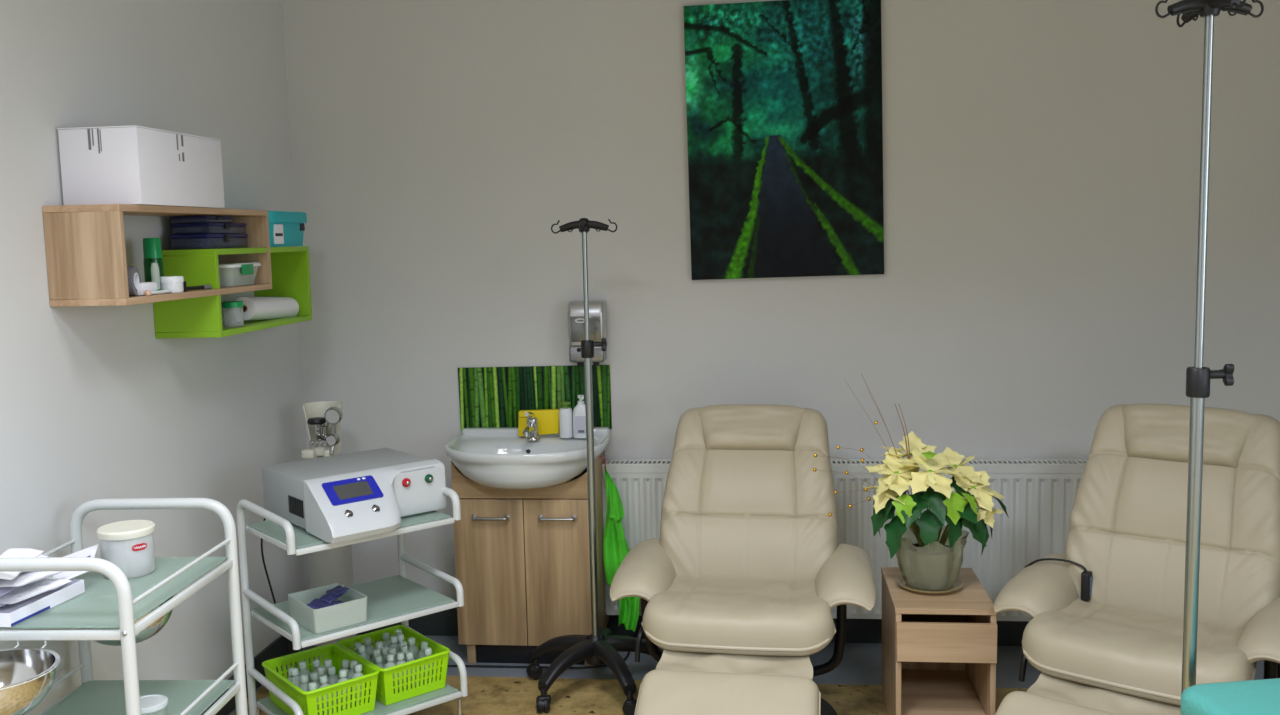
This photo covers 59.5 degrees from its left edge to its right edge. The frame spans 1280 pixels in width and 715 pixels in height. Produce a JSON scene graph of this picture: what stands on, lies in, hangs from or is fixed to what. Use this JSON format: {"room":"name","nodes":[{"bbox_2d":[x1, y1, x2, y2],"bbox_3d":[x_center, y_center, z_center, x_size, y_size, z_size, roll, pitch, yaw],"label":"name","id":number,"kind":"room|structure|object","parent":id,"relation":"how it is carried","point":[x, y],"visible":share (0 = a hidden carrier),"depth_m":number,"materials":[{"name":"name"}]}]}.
{"room":"infusion treatment room","nodes":[
{"label":"infusion treatment room","id":0,"kind":"room"},
{"bbox_2d":[0,0,310,714],"bbox_3d":[-1.798,0.076,1.071,0.100,2.900,6.900,-1,6,6],"label":"wall","id":1,"kind":"structure","parent":0,"point":[94,405],"depth_m":3.35,"materials":[{"name":"paint"}]},
{"bbox_2d":[42,204,271,306],"bbox_3d":[-1.389,-0.311,3.326,0.211,0.261,0.872,-1,6,6],"label":"wall shelf","id":2,"kind":"object","parent":1,"relation":"attached to","point":[85,247],"depth_m":2.90,"materials":[{"name":"brown wood"}]},
{"bbox_2d":[127,266,140,295],"bbox_3d":[-1.371,-0.206,3.021,0.026,0.080,0.080,-2,6,-8],"label":"tape roll","id":3,"kind":"object","parent":2,"relation":"on","point":[133,273],"visible":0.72,"depth_m":3.00,"materials":[{"name":"white plastic"}]},
{"bbox_2d":[57,125,224,207],"bbox_3d":[-1.397,-0.529,3.175,0.222,0.204,0.462,-1,6,6],"label":"cardboard box","id":4,"kind":"object","parent":2,"relation":"on","point":[132,164],"visible":0.95,"depth_m":2.96,"materials":[{"name":"white cardboard"}]},
{"bbox_2d":[135,282,156,295],"bbox_3d":[-1.382,-0.188,3.067,0.088,0.034,0.075,-1,6,6],"label":"pack","id":5,"kind":"object","parent":2,"relation":"on","point":[152,286],"visible":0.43,"depth_m":3.04,"materials":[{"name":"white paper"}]},
{"bbox_2d":[143,238,163,281],"bbox_3d":[-1.403,-0.266,3.231,0.052,0.156,0.052,-1,6,6],"label":"spray bottle","id":6,"kind":"object","parent":2,"relation":"on","point":[152,249],"visible":0.74,"depth_m":3.21,"materials":[{"name":"green plastic"}]},
{"bbox_2d":[151,262,160,290],"bbox_3d":[-1.358,-0.223,3.139,0.024,0.088,0.024,-1,6,6],"label":"bottle","id":7,"kind":"object","parent":2,"relation":"on","point":[155,275],"visible":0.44,"depth_m":3.13,"materials":[{"name":"plastic"}]},
{"bbox_2d":[160,276,183,292],"bbox_3d":[-1.332,-0.208,3.186,0.066,0.046,0.066,-1,6,6],"label":"jar","id":8,"kind":"object","parent":2,"relation":"on","point":[175,283],"visible":0.88,"depth_m":3.16,"materials":[{"name":"white plastic"}]},
{"bbox_2d":[187,285,211,290],"bbox_3d":[-1.312,-0.206,3.311,0.014,0.013,0.136,0,6,13],"label":"marker pen","id":9,"kind":"object","parent":2,"relation":"on","point":[202,287],"visible":0.88,"depth_m":3.32,"materials":[{"name":"black plastic"}]},
{"bbox_2d":[219,262,260,286],"bbox_3d":[-1.331,-0.269,3.627,0.145,0.072,0.228,-1,6,6],"label":"food container","id":10,"kind":"object","parent":2,"relation":"on","point":[243,273],"visible":0.78,"depth_m":3.57,"materials":[{"name":"plastic"}]},
{"bbox_2d":[153,246,312,337],"bbox_3d":[-1.342,-0.231,3.744,0.210,0.268,0.700,-1,6,6],"label":"wall shelf","id":11,"kind":"object","parent":1,"relation":"attached to","point":[199,317],"visible":0.8,"depth_m":3.41,"materials":[{"name":"laminate"}]},
{"bbox_2d":[170,234,247,249],"bbox_3d":[-1.361,-0.369,3.554,0.128,0.046,0.274,-1,6,6],"label":"organizer box","id":12,"kind":"object","parent":11,"relation":"on","point":[178,241],"visible":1,"depth_m":3.43,"materials":[{"name":"plastic"}]},
{"bbox_2d":[171,223,246,233],"bbox_3d":[-1.361,-0.409,3.554,0.128,0.032,0.254,-1,6,6],"label":"organizer box","id":13,"kind":"object","parent":12,"relation":"on","point":[179,228],"visible":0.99,"depth_m":3.44,"materials":[{"name":"plastic"}]},
{"bbox_2d":[169,216,233,222],"bbox_3d":[-1.369,-0.431,3.507,0.128,0.020,0.174,-1,6,6],"label":"organizer box","id":14,"kind":"object","parent":13,"relation":"on","point":[181,219],"visible":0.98,"depth_m":3.43,"materials":[{"name":"plastic"}]},
{"bbox_2d":[221,301,243,327],"bbox_3d":[-1.298,-0.138,3.572,0.066,0.081,0.066,-1,6,6],"label":"glass jar","id":15,"kind":"object","parent":11,"relation":"on","point":[233,316],"visible":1,"depth_m":3.55,"materials":[{"name":"clear glass"}]},
{"bbox_2d":[236,297,298,319],"bbox_3d":[-1.291,-0.171,3.882,0.079,0.099,0.354,-1,6,6],"label":"paper roll","id":16,"kind":"object","parent":11,"relation":"on","point":[255,308],"visible":0.82,"depth_m":3.82,"materials":[{"name":"white paper"}]},
{"bbox_2d":[268,211,306,246],"bbox_3d":[-1.319,-0.449,3.930,0.205,0.121,0.328,-1,6,6],"label":"storage box","id":17,"kind":"object","parent":11,"relation":"on","point":[286,228],"visible":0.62,"depth_m":3.89,"materials":[{"name":"teal paper"}]},
{"bbox_2d":[201,635,310,714],"bbox_3d":[-1.711,1.459,1.215,0.012,0.115,6.900,-1,6,6],"label":"baseboard","id":18,"kind":"structure","parent":1,"relation":"attached to","point":[277,648],"depth_m":4.11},
{"bbox_2d":[229,634,1263,714],"bbox_3d":[0.649,1.541,0.959,4.958,0.100,7.100,-1,6,6],"label":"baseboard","id":19,"kind":"structure","parent":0,"point":[861,663],"depth_m":4.16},
{"bbox_2d":[302,401,355,670],"bbox_3d":[-1.160,0.672,4.218,0.178,1.004,0.168,-1,6,6],"label":"gas cylinder","id":20,"kind":"object","parent":19,"relation":"on","point":[323,418],"visible":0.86,"depth_m":4.17,"materials":[{"name":"paint"}]},
{"bbox_2d":[451,449,608,665],"bbox_3d":[-0.413,0.750,4.296,0.532,0.800,0.334,-1,6,6],"label":"vanity cabinet","id":21,"kind":"object","parent":19,"relation":"on","point":[522,557],"visible":0.87,"depth_m":4.17,"materials":[{"name":"brown wood"}]},
{"bbox_2d":[444,427,609,489],"bbox_3d":[-0.429,0.384,4.199,0.604,0.174,0.460,-1,6,6],"label":"washbasin","id":22,"kind":"object","parent":21,"relation":"in","point":[497,457],"visible":0.94,"depth_m":4.05,"materials":[{"name":"ceramic"}]},
{"bbox_2d":[523,412,539,439],"bbox_3d":[-0.416,0.258,4.234,0.054,0.120,0.149,-1,6,6],"label":"tap","id":23,"kind":"object","parent":22,"relation":"on","point":[530,432],"visible":1,"depth_m":4.26,"materials":[{"name":"silver metal"}]},
{"bbox_2d":[518,409,559,436],"bbox_3d":[-0.390,0.252,4.334,0.165,0.105,0.029,-1,6,6],"label":"packet","id":24,"kind":"object","parent":22,"relation":"on","point":[548,419],"visible":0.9,"depth_m":4.32,"materials":[{"name":"yellow paper"}]},
{"bbox_2d":[559,401,572,437],"bbox_3d":[-0.284,0.237,4.295,0.052,0.138,0.052,-1,6,6],"label":"soap bottle","id":25,"kind":"object","parent":22,"relation":"on","point":[565,413],"visible":1,"depth_m":4.28,"materials":[{"name":"white plastic"}]},
{"bbox_2d":[573,395,585,437],"bbox_3d":[-0.225,0.225,4.273,0.066,0.165,0.055,-1,6,6],"label":"soap bottle","id":26,"kind":"object","parent":22,"relation":"on","point":[579,416],"visible":0.83,"depth_m":4.26,"materials":[{"name":"white plastic"}]},
{"bbox_2d":[600,456,638,631],"bbox_3d":[-0.074,0.709,4.242,0.171,0.666,0.081,3,8,35],"label":"hanging towel","id":27,"kind":"object","parent":21,"relation":"hanging from","point":[615,547],"visible":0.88,"depth_m":4.25,"materials":[{"name":"green fabric"}]},
{"bbox_2d":[231,672,1028,714],"bbox_3d":[0.630,1.508,0.793,4.718,0.003,6.375,-1,6,6],"label":"floor","id":28,"kind":"structure","parent":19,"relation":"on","point":[486,695],"depth_m":3.90,"materials":[{"name":"brown wood"}]},
{"bbox_2d":[0,498,247,714],"bbox_3d":[-1.271,0.878,2.563,0.438,0.953,0.832,-1,6,3],"label":"trolley","id":29,"kind":"object","parent":28,"relation":"on","point":[117,601],"visible":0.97,"depth_m":2.72,"materials":[{"name":"white metal"}]},
{"bbox_2d":[0,647,59,714],"bbox_3d":[-1.293,0.675,2.245,0.240,0.104,0.240,-1,6,6],"label":"steel bowl","id":30,"kind":"object","parent":29,"relation":"in","point":[17,665],"visible":0.99,"depth_m":2.31,"materials":[{"name":"silver metal"}]},
{"bbox_2d":[0,579,84,626],"bbox_3d":[-1.407,0.545,2.509,0.191,0.030,0.240,0,6,10],"label":"tray","id":31,"kind":"object","parent":29,"relation":"on","point":[11,615],"visible":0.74,"depth_m":2.50,"materials":[{"name":"white paper"}]},
{"bbox_2d":[0,578,71,603],"bbox_3d":[-1.380,0.525,2.532,0.075,0.023,0.170,1,7,20],"label":"packet","id":32,"kind":"object","parent":31,"relation":"in","point":[32,589],"visible":0.92,"depth_m":2.51,"materials":[{"name":"white paper"}]},
{"bbox_2d":[0,586,20,596],"bbox_3d":[-1.428,0.509,2.478,0.074,0.035,0.170,-2,6,-7],"label":"packet","id":33,"kind":"object","parent":32,"relation":"on","point":[3,590],"visible":0.34,"depth_m":2.46,"materials":[{"name":"white paper"}]},
{"bbox_2d":[0,571,62,586],"bbox_3d":[-1.375,0.492,2.510,0.075,0.033,0.170,-1,6,7],"label":"packet","id":34,"kind":"object","parent":32,"relation":"on","point":[24,578],"visible":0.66,"depth_m":2.47,"materials":[{"name":"white paper"}]},
{"bbox_2d":[53,544,98,579],"bbox_3d":[-1.341,0.491,2.656,0.089,0.064,0.144,-3,6,-16],"label":"paper slip","id":35,"kind":"object","parent":32,"relation":"on","point":[91,551],"visible":0.26,"depth_m":2.67,"materials":[{"name":"white paper"}]},
{"bbox_2d":[0,557,226,628],"bbox_3d":[-1.272,0.547,2.638,0.394,0.005,0.516,-1,6,3],"label":"glass shelf","id":36,"kind":"object","parent":29,"relation":"attached to","point":[97,607],"depth_m":2.57,"materials":[{"name":"green glass"}]},
{"bbox_2d":[97,520,155,578],"bbox_3d":[-1.258,0.471,2.750,0.131,0.117,0.131,-7,8,-42],"label":"jar","id":37,"kind":"object","parent":29,"relation":"on","point":[128,544],"visible":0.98,"depth_m":2.71,"materials":[{"name":"plastic"}]},
{"bbox_2d":[80,593,176,645],"bbox_3d":[-1.266,0.651,2.760,0.236,0.102,0.236,-1,6,6],"label":"steel bowl","id":38,"kind":"object","parent":29,"relation":"in","point":[154,628],"visible":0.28,"depth_m":2.71,"materials":[{"name":"silver metal"}]},
{"bbox_2d":[42,680,234,714],"bbox_3d":[-1.265,0.875,2.674,0.394,0.005,0.516,-1,6,3],"label":"glass shelf","id":39,"kind":"object","parent":29,"relation":"attached to","point":[92,697],"depth_m":2.83,"materials":[{"name":"green glass"}]},
{"bbox_2d":[140,694,167,714],"bbox_3d":[-1.180,0.846,2.687,0.090,0.044,0.090,-1,6,6],"label":"lidded pot","id":40,"kind":"object","parent":29,"relation":"on","point":[155,704],"visible":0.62,"depth_m":2.68,"materials":[{"name":"plastic"}]},
{"label":"packet","id":41,"kind":"object","parent":29,"relation":"in","visible":0},
{"bbox_2d":[0,548,43,579],"bbox_3d":[-1.386,0.453,2.467,0.075,0.033,0.170,-2,6,-6],"label":"packet","id":42,"kind":"object","parent":41,"relation":"on","point":[12,552],"visible":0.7,"depth_m":2.49,"materials":[{"name":"white paper"}]},
{"bbox_2d":[236,487,467,714],"bbox_3d":[-0.918,0.829,3.585,0.572,0.813,0.436,-6,8,-40],"label":"trolley","id":43,"kind":"object","parent":28,"relation":"on","point":[396,596],"visible":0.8,"depth_m":3.52,"materials":[{"name":"white metal"}]},
{"bbox_2d":[262,644,379,714],"bbox_3d":[-1.002,1.031,3.517,0.253,0.128,0.342,-6,8,-40],"label":"plastic basket","id":44,"kind":"object","parent":43,"relation":"on","point":[307,701],"visible":0.7,"depth_m":3.45,"materials":[{"name":"green plastic"}]},
{"bbox_2d":[290,668,301,686],"bbox_3d":[-1.060,1.024,3.470,0.041,0.120,0.054,-7,8,-42],"label":"bottle","id":45,"kind":"object","parent":44,"relation":"in","point":[296,680],"visible":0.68,"depth_m":3.46,"materials":[{"name":"plastic"}]},
{"bbox_2d":[299,674,309,691],"bbox_3d":[-1.023,1.031,3.430,0.044,0.118,0.041,2,7,27],"label":"bottle","id":46,"kind":"object","parent":44,"relation":"in","point":[304,686],"visible":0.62,"depth_m":3.42,"materials":[{"name":"plastic"}]},
{"bbox_2d":[298,661,311,682],"bbox_3d":[-1.054,1.018,3.537,0.050,0.120,0.040,0,6,13],"label":"bottle","id":47,"kind":"object","parent":44,"relation":"in","point":[302,665],"visible":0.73,"depth_m":3.52,"materials":[{"name":"plastic"}]},
{"bbox_2d":[310,672,321,688],"bbox_3d":[-0.992,1.030,3.459,0.051,0.120,0.041,-3,6,-13],"label":"bottle","id":48,"kind":"object","parent":44,"relation":"in","point":[314,675],"visible":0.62,"depth_m":3.44,"materials":[{"name":"plastic"}]},
{"bbox_2d":[319,675,332,714],"bbox_3d":[-0.957,1.032,3.425,0.051,0.120,0.041,2,7,29],"label":"bottle","id":49,"kind":"object","parent":44,"relation":"in","point":[323,679],"visible":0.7,"depth_m":3.42,"materials":[{"name":"plastic"}]},
{"bbox_2d":[327,666,339,704],"bbox_3d":[-0.952,1.023,3.491,0.049,0.119,0.041,1,7,23],"label":"bottle","id":50,"kind":"object","parent":44,"relation":"in","point":[333,678],"visible":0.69,"depth_m":3.48,"materials":[{"name":"plastic"}]},
{"bbox_2d":[337,669,350,708],"bbox_3d":[-0.913,1.019,3.450,0.040,0.117,0.041,-6,9,-40],"label":"bottle","id":51,"kind":"object","parent":44,"relation":"in","point":[343,672],"visible":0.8,"depth_m":3.44,"materials":[{"name":"plastic"}]},
{"bbox_2d":[346,660,357,679],"bbox_3d":[-0.906,1.012,3.520,0.049,0.119,0.041,-3,6,-14],"label":"bottle","id":52,"kind":"object","parent":44,"relation":"in","point":[351,671],"visible":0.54,"depth_m":3.51,"materials":[{"name":"plastic"}]},
{"bbox_2d":[351,664,363,703],"bbox_3d":[-0.879,1.015,3.485,0.041,0.119,0.049,2,7,24],"label":"bottle","id":53,"kind":"object","parent":44,"relation":"in","point":[358,667],"visible":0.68,"depth_m":3.48,"materials":[{"name":"plastic"}]},
{"bbox_2d":[288,583,366,633],"bbox_3d":[-0.953,0.764,3.422,0.175,0.075,0.200,-6,8,-40],"label":"open box","id":54,"kind":"object","parent":43,"relation":"on","point":[353,610],"visible":0.91,"depth_m":3.37,"materials":[{"name":"plastic"}]},
{"bbox_2d":[307,598,332,608],"bbox_3d":[-0.967,0.749,3.383,0.070,0.026,0.050,1,7,20],"label":"sachet","id":55,"kind":"object","parent":54,"relation":"in","point":[316,603],"visible":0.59,"depth_m":3.38,"materials":[{"name":"blue plastic"}]},
{"bbox_2d":[319,587,346,602],"bbox_3d":[-0.939,0.726,3.425,0.050,0.028,0.069,3,8,36],"label":"sachet","id":56,"kind":"object","parent":54,"relation":"in","point":[328,597],"visible":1,"depth_m":3.41,"materials":[{"name":"blue plastic"}]},
{"bbox_2d":[325,585,348,595],"bbox_3d":[-0.929,0.716,3.442,0.050,0.020,0.070,-7,8,-43],"label":"sachet","id":57,"kind":"object","parent":54,"relation":"in","point":[341,589],"visible":1,"depth_m":3.43,"materials":[{"name":"blue plastic"}]},
{"bbox_2d":[248,510,450,548],"bbox_3d":[-0.918,0.516,3.542,0.512,0.005,0.372,-6,8,-40],"label":"glass shelf","id":58,"kind":"object","parent":43,"relation":"attached to","point":[267,530],"depth_m":3.43,"materials":[{"name":"green glass"}]},
{"bbox_2d":[253,575,453,640],"bbox_3d":[-0.911,0.789,3.571,0.512,0.005,0.372,-6,8,-40],"label":"glass shelf","id":59,"kind":"object","parent":43,"relation":"attached to","point":[395,596],"depth_m":3.54,"materials":[{"name":"green glass"}]},
{"bbox_2d":[262,448,445,542],"bbox_3d":[-0.882,0.426,3.564,0.452,0.166,0.524,-6,8,-40],"label":"machine","id":60,"kind":"object","parent":43,"relation":"on","point":[342,497],"visible":0.98,"depth_m":3.46,"materials":[{"name":"white plastic"}]},
{"bbox_2d":[288,495,303,517],"bbox_3d":[-1.052,0.456,3.422,0.002,0.055,0.110,-6,8,-40],"label":"vent","id":61,"kind":"object","parent":60,"relation":"attached to","point":[295,502],"depth_m":3.42,"materials":[{"name":"black plastic"}]},
{"bbox_2d":[259,683,457,714],"bbox_3d":[-0.905,1.087,3.604,0.512,0.005,0.372,-6,8,-40],"label":"glass shelf","id":62,"kind":"object","parent":43,"relation":"attached to","point":[420,702],"depth_m":3.53,"materials":[{"name":"green glass"}]},
{"bbox_2d":[336,625,449,705],"bbox_3d":[-0.811,1.008,3.681,0.253,0.128,0.342,-7,8,-40],"label":"plastic basket","id":63,"kind":"object","parent":43,"relation":"on","point":[385,694],"visible":0.51,"depth_m":3.59,"materials":[{"name":"green plastic"}]},
{"bbox_2d":[358,645,370,660],"bbox_3d":[-0.899,0.997,3.662,0.050,0.120,0.041,-7,8,-42],"label":"bottle","id":64,"kind":"object","parent":63,"relation":"in","point":[361,648],"visible":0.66,"depth_m":3.64,"materials":[{"name":"plastic"}]},
{"bbox_2d":[364,637,374,659],"bbox_3d":[-0.896,0.994,3.738,0.051,0.120,0.041,-2,6,-9],"label":"bottle","id":65,"kind":"object","parent":63,"relation":"in","point":[369,648],"visible":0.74,"depth_m":3.72,"materials":[{"name":"plastic"}]},
{"bbox_2d":[383,653,395,690],"bbox_3d":[-0.797,1.003,3.559,0.041,0.120,0.052,2,7,25],"label":"bottle","id":66,"kind":"object","parent":63,"relation":"in","point":[390,657],"visible":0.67,"depth_m":3.55,"materials":[{"name":"plastic"}]},
{"bbox_2d":[388,636,399,655],"bbox_3d":[-0.820,0.986,3.729,0.044,0.118,0.040,-5,7,-30],"label":"bottle","id":67,"kind":"object","parent":63,"relation":"in","point":[393,639],"visible":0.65,"depth_m":3.72,"materials":[{"name":"plastic"}]},
{"bbox_2d":[395,652,407,689],"bbox_3d":[-0.764,1.003,3.587,0.040,0.118,0.043,-5,7,-33],"label":"bottle","id":68,"kind":"object","parent":63,"relation":"in","point":[400,655],"visible":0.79,"depth_m":3.58,"materials":[{"name":"plastic"}]},
{"bbox_2d":[405,651,419,687],"bbox_3d":[-0.730,1.006,3.612,0.051,0.120,0.041,-4,7,-21],"label":"bottle","id":69,"kind":"object","parent":63,"relation":"in","point":[409,655],"visible":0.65,"depth_m":3.60,"materials":[{"name":"plastic"}]},
{"bbox_2d":[408,637,418,659],"bbox_3d":[-0.754,0.991,3.724,0.046,0.119,0.041,4,8,42],"label":"bottle","id":70,"kind":"object","parent":63,"relation":"in","point":[411,641],"visible":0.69,"depth_m":3.71,"materials":[{"name":"plastic"}]},
{"bbox_2d":[417,641,427,670],"bbox_3d":[-0.717,0.997,3.687,0.050,0.120,0.041,-6,8,-36],"label":"bottle","id":71,"kind":"object","parent":63,"relation":"in","point":[421,654],"visible":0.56,"depth_m":3.68,"materials":[{"name":"plastic"}]},
{"bbox_2d":[423,647,433,683],"bbox_3d":[-0.689,1.003,3.646,0.041,0.118,0.043,-7,8,-40],"label":"bottle","id":72,"kind":"object","parent":63,"relation":"in","point":[428,651],"visible":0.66,"depth_m":3.63,"materials":[{"name":"plastic"}]},
{"bbox_2d":[261,518,629,668],"bbox_3d":[-0.649,0.795,4.093,1.374,0.757,0.234,-3,7,-18],"label":"power cable","id":73,"kind":"object","parent":28,"relation":"on","point":[262,554],"visible":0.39,"depth_m":4.17,"materials":[{"name":"black plastic"}]},
{"bbox_2d":[526,218,662,714],"bbox_3d":[-0.159,0.354,3.867,0.546,1.662,0.520,-5,7,-30],"label":"stand","id":74,"kind":"object","parent":28,"relation":"on","point":[601,647],"visible":0.93,"depth_m":3.87,"materials":[{"name":"metal"}]},
{"bbox_2d":[610,404,875,714],"bbox_3d":[0.310,0.719,3.482,0.830,0.998,1.265,0,6,10],"label":"recliner","id":75,"kind":"object","parent":28,"relation":"on","point":[745,574],"visible":1,"depth_m":3.66,"materials":[{"name":"beige leather"}]},
{"bbox_2d":[698,404,805,450],"bbox_3d":[0.387,0.246,3.912,0.408,0.156,0.145,0,6,10],"label":"pillow","id":76,"kind":"object","parent":75,"relation":"on","point":[723,427],"depth_m":3.88,"materials":[{"name":"beige leather"}]},
{"bbox_2d":[881,567,997,714],"bbox_3d":[0.960,0.965,3.636,0.304,0.446,0.446,-1,6,6],"label":"side table","id":77,"kind":"object","parent":28,"relation":"on","point":[939,651],"visible":0.99,"depth_m":3.52,"materials":[{"name":"brown wood"}]},
{"bbox_2d":[901,615,968,622],"bbox_3d":[0.960,0.911,3.647,0.265,0.013,0.387,-1,6,6],"label":"shelf","id":78,"kind":"object","parent":77,"relation":"attached to","point":[904,618],"depth_m":3.80,"materials":[{"name":"brown wood"}]},
{"bbox_2d":[862,431,1008,593],"bbox_3d":[0.951,0.499,3.614,0.456,0.482,0.325,-1,6,6],"label":"poinsettia","id":79,"kind":"object","parent":77,"relation":"on","point":[929,562],"visible":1,"depth_m":3.53,"materials":[{"name":"yellow plant"}]},
{"bbox_2d":[813,374,919,536],"bbox_3d":[0.731,0.336,3.588,0.378,0.574,0.047,-3,6,-11],"label":"twigs","id":80,"kind":"object","parent":79,"relation":"on","point":[875,422],"visible":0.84,"depth_m":3.59,"materials":[{"name":"brown plant"}]},
{"bbox_2d":[901,669,985,714],"bbox_3d":[0.963,1.106,3.656,0.265,0.017,0.411,-1,6,6],"label":"shelf","id":81,"kind":"object","parent":77,"relation":"attached to","point":[923,691],"depth_m":3.66,"materials":[{"name":"brown wood"}]},
{"bbox_2d":[994,404,1279,714],"bbox_3d":[1.370,0.714,3.089,0.830,1.044,1.212,4,8,39],"label":"recliner","id":82,"kind":"object","parent":28,"relation":"on","point":[1118,651],"visible":0.89,"depth_m":3.24,"materials":[{"name":"beige leather"}]},
{"bbox_2d":[1025,558,1092,600],"bbox_3d":[1.287,0.675,3.455,0.210,0.114,0.044,4,8,39],"label":"remote control","id":83,"kind":"object","parent":82,"relation":"on","point":[1086,576],"visible":1,"depth_m":3.38,"materials":[{"name":"black plastic"}]},
{"bbox_2d":[1122,404,1257,467],"bbox_3d":[1.650,0.234,3.393,0.408,0.168,0.135,4,8,39],"label":"pillow","id":84,"kind":"object","parent":82,"relation":"on","point":[1153,435],"depth_m":3.37,"materials":[{"name":"beige leather"}]},
{"bbox_2d":[1155,0,1263,693],"bbox_3d":[1.161,0.293,2.347,0.543,2.050,0.532,-1,6,1],"label":"stand","id":85,"kind":"object","parent":28,"relation":"on","point":[1198,377],"visible":1,"depth_m":2.29,"materials":[{"name":"metal"}]},
{"bbox_2d":[1180,678,1279,714],"bbox_3d":[1.871,1.000,2.100,1.500,0.666,0.620,-2,6,-6],"label":"couch","id":86,"kind":"object","parent":28,"relation":"on","point":[1249,697],"visible":1,"depth_m":2.21,"materials":[{"name":"teal leather"}]},
{"bbox_2d":[282,0,1279,607],"bbox_3d":[1.003,-0.335,4.254,4.958,2.900,0.100,-1,6,6],"label":"wall","id":87,"kind":"structure","parent":0,"point":[1041,158],"depth_m":4.25,"materials":[{"name":"paint"}]},
{"bbox_2d":[458,365,611,430],"bbox_3d":[-0.415,0.160,4.413,0.610,0.262,0.006,-1,6,7],"label":"backsplash","id":88,"kind":"structure","parent":87,"relation":"attached to","point":[488,396],"depth_m":4.41,"materials":[{"name":"glass"}]},
{"bbox_2d":[567,300,606,365],"bbox_3d":[-0.201,-0.091,4.309,0.144,0.250,0.107,-1,6,6],"label":"soap dispenser","id":89,"kind":"object","parent":87,"relation":"attached to","point":[597,308],"visible":0.83,"depth_m":4.26,"materials":[{"name":"silver metal"}]},
{"bbox_2d":[356,608,1029,645],"bbox_3d":[1.034,1.056,4.349,4.746,0.115,0.012,-1,6,6],"label":"baseboard","id":90,"kind":"structure","parent":87,"relation":"attached to","point":[442,623],"depth_m":4.38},
{"bbox_2d":[683,0,883,279],"bbox_3d":[0.539,-0.811,4.189,0.747,1.036,0.020,-1,6,7],"label":"picture","id":91,"kind":"object","parent":87,"relation":"attached to","point":[784,97],"visible":1,"depth_m":4.18,"materials":[{"name":"paper"}]},
{"bbox_2d":[602,459,1087,620],"bbox_3d":[0.871,0.692,4.280,2.024,0.600,0.101,-1,6,6],"label":"radiator","id":92,"kind":"object","parent":87,"relation":"attached to","point":[1040,494],"visible":0.35,"depth_m":4.20,"materials":[{"name":"metal"}]},
{"bbox_2d":[602,459,1087,472],"bbox_3d":[0.864,0.412,4.244,2.024,0.035,0.088,-1,6,6],"label":"grille","id":93,"kind":"object","parent":92,"relation":"attached to","point":[650,465],"depth_m":4.20,"materials":[{"name":"metal"}]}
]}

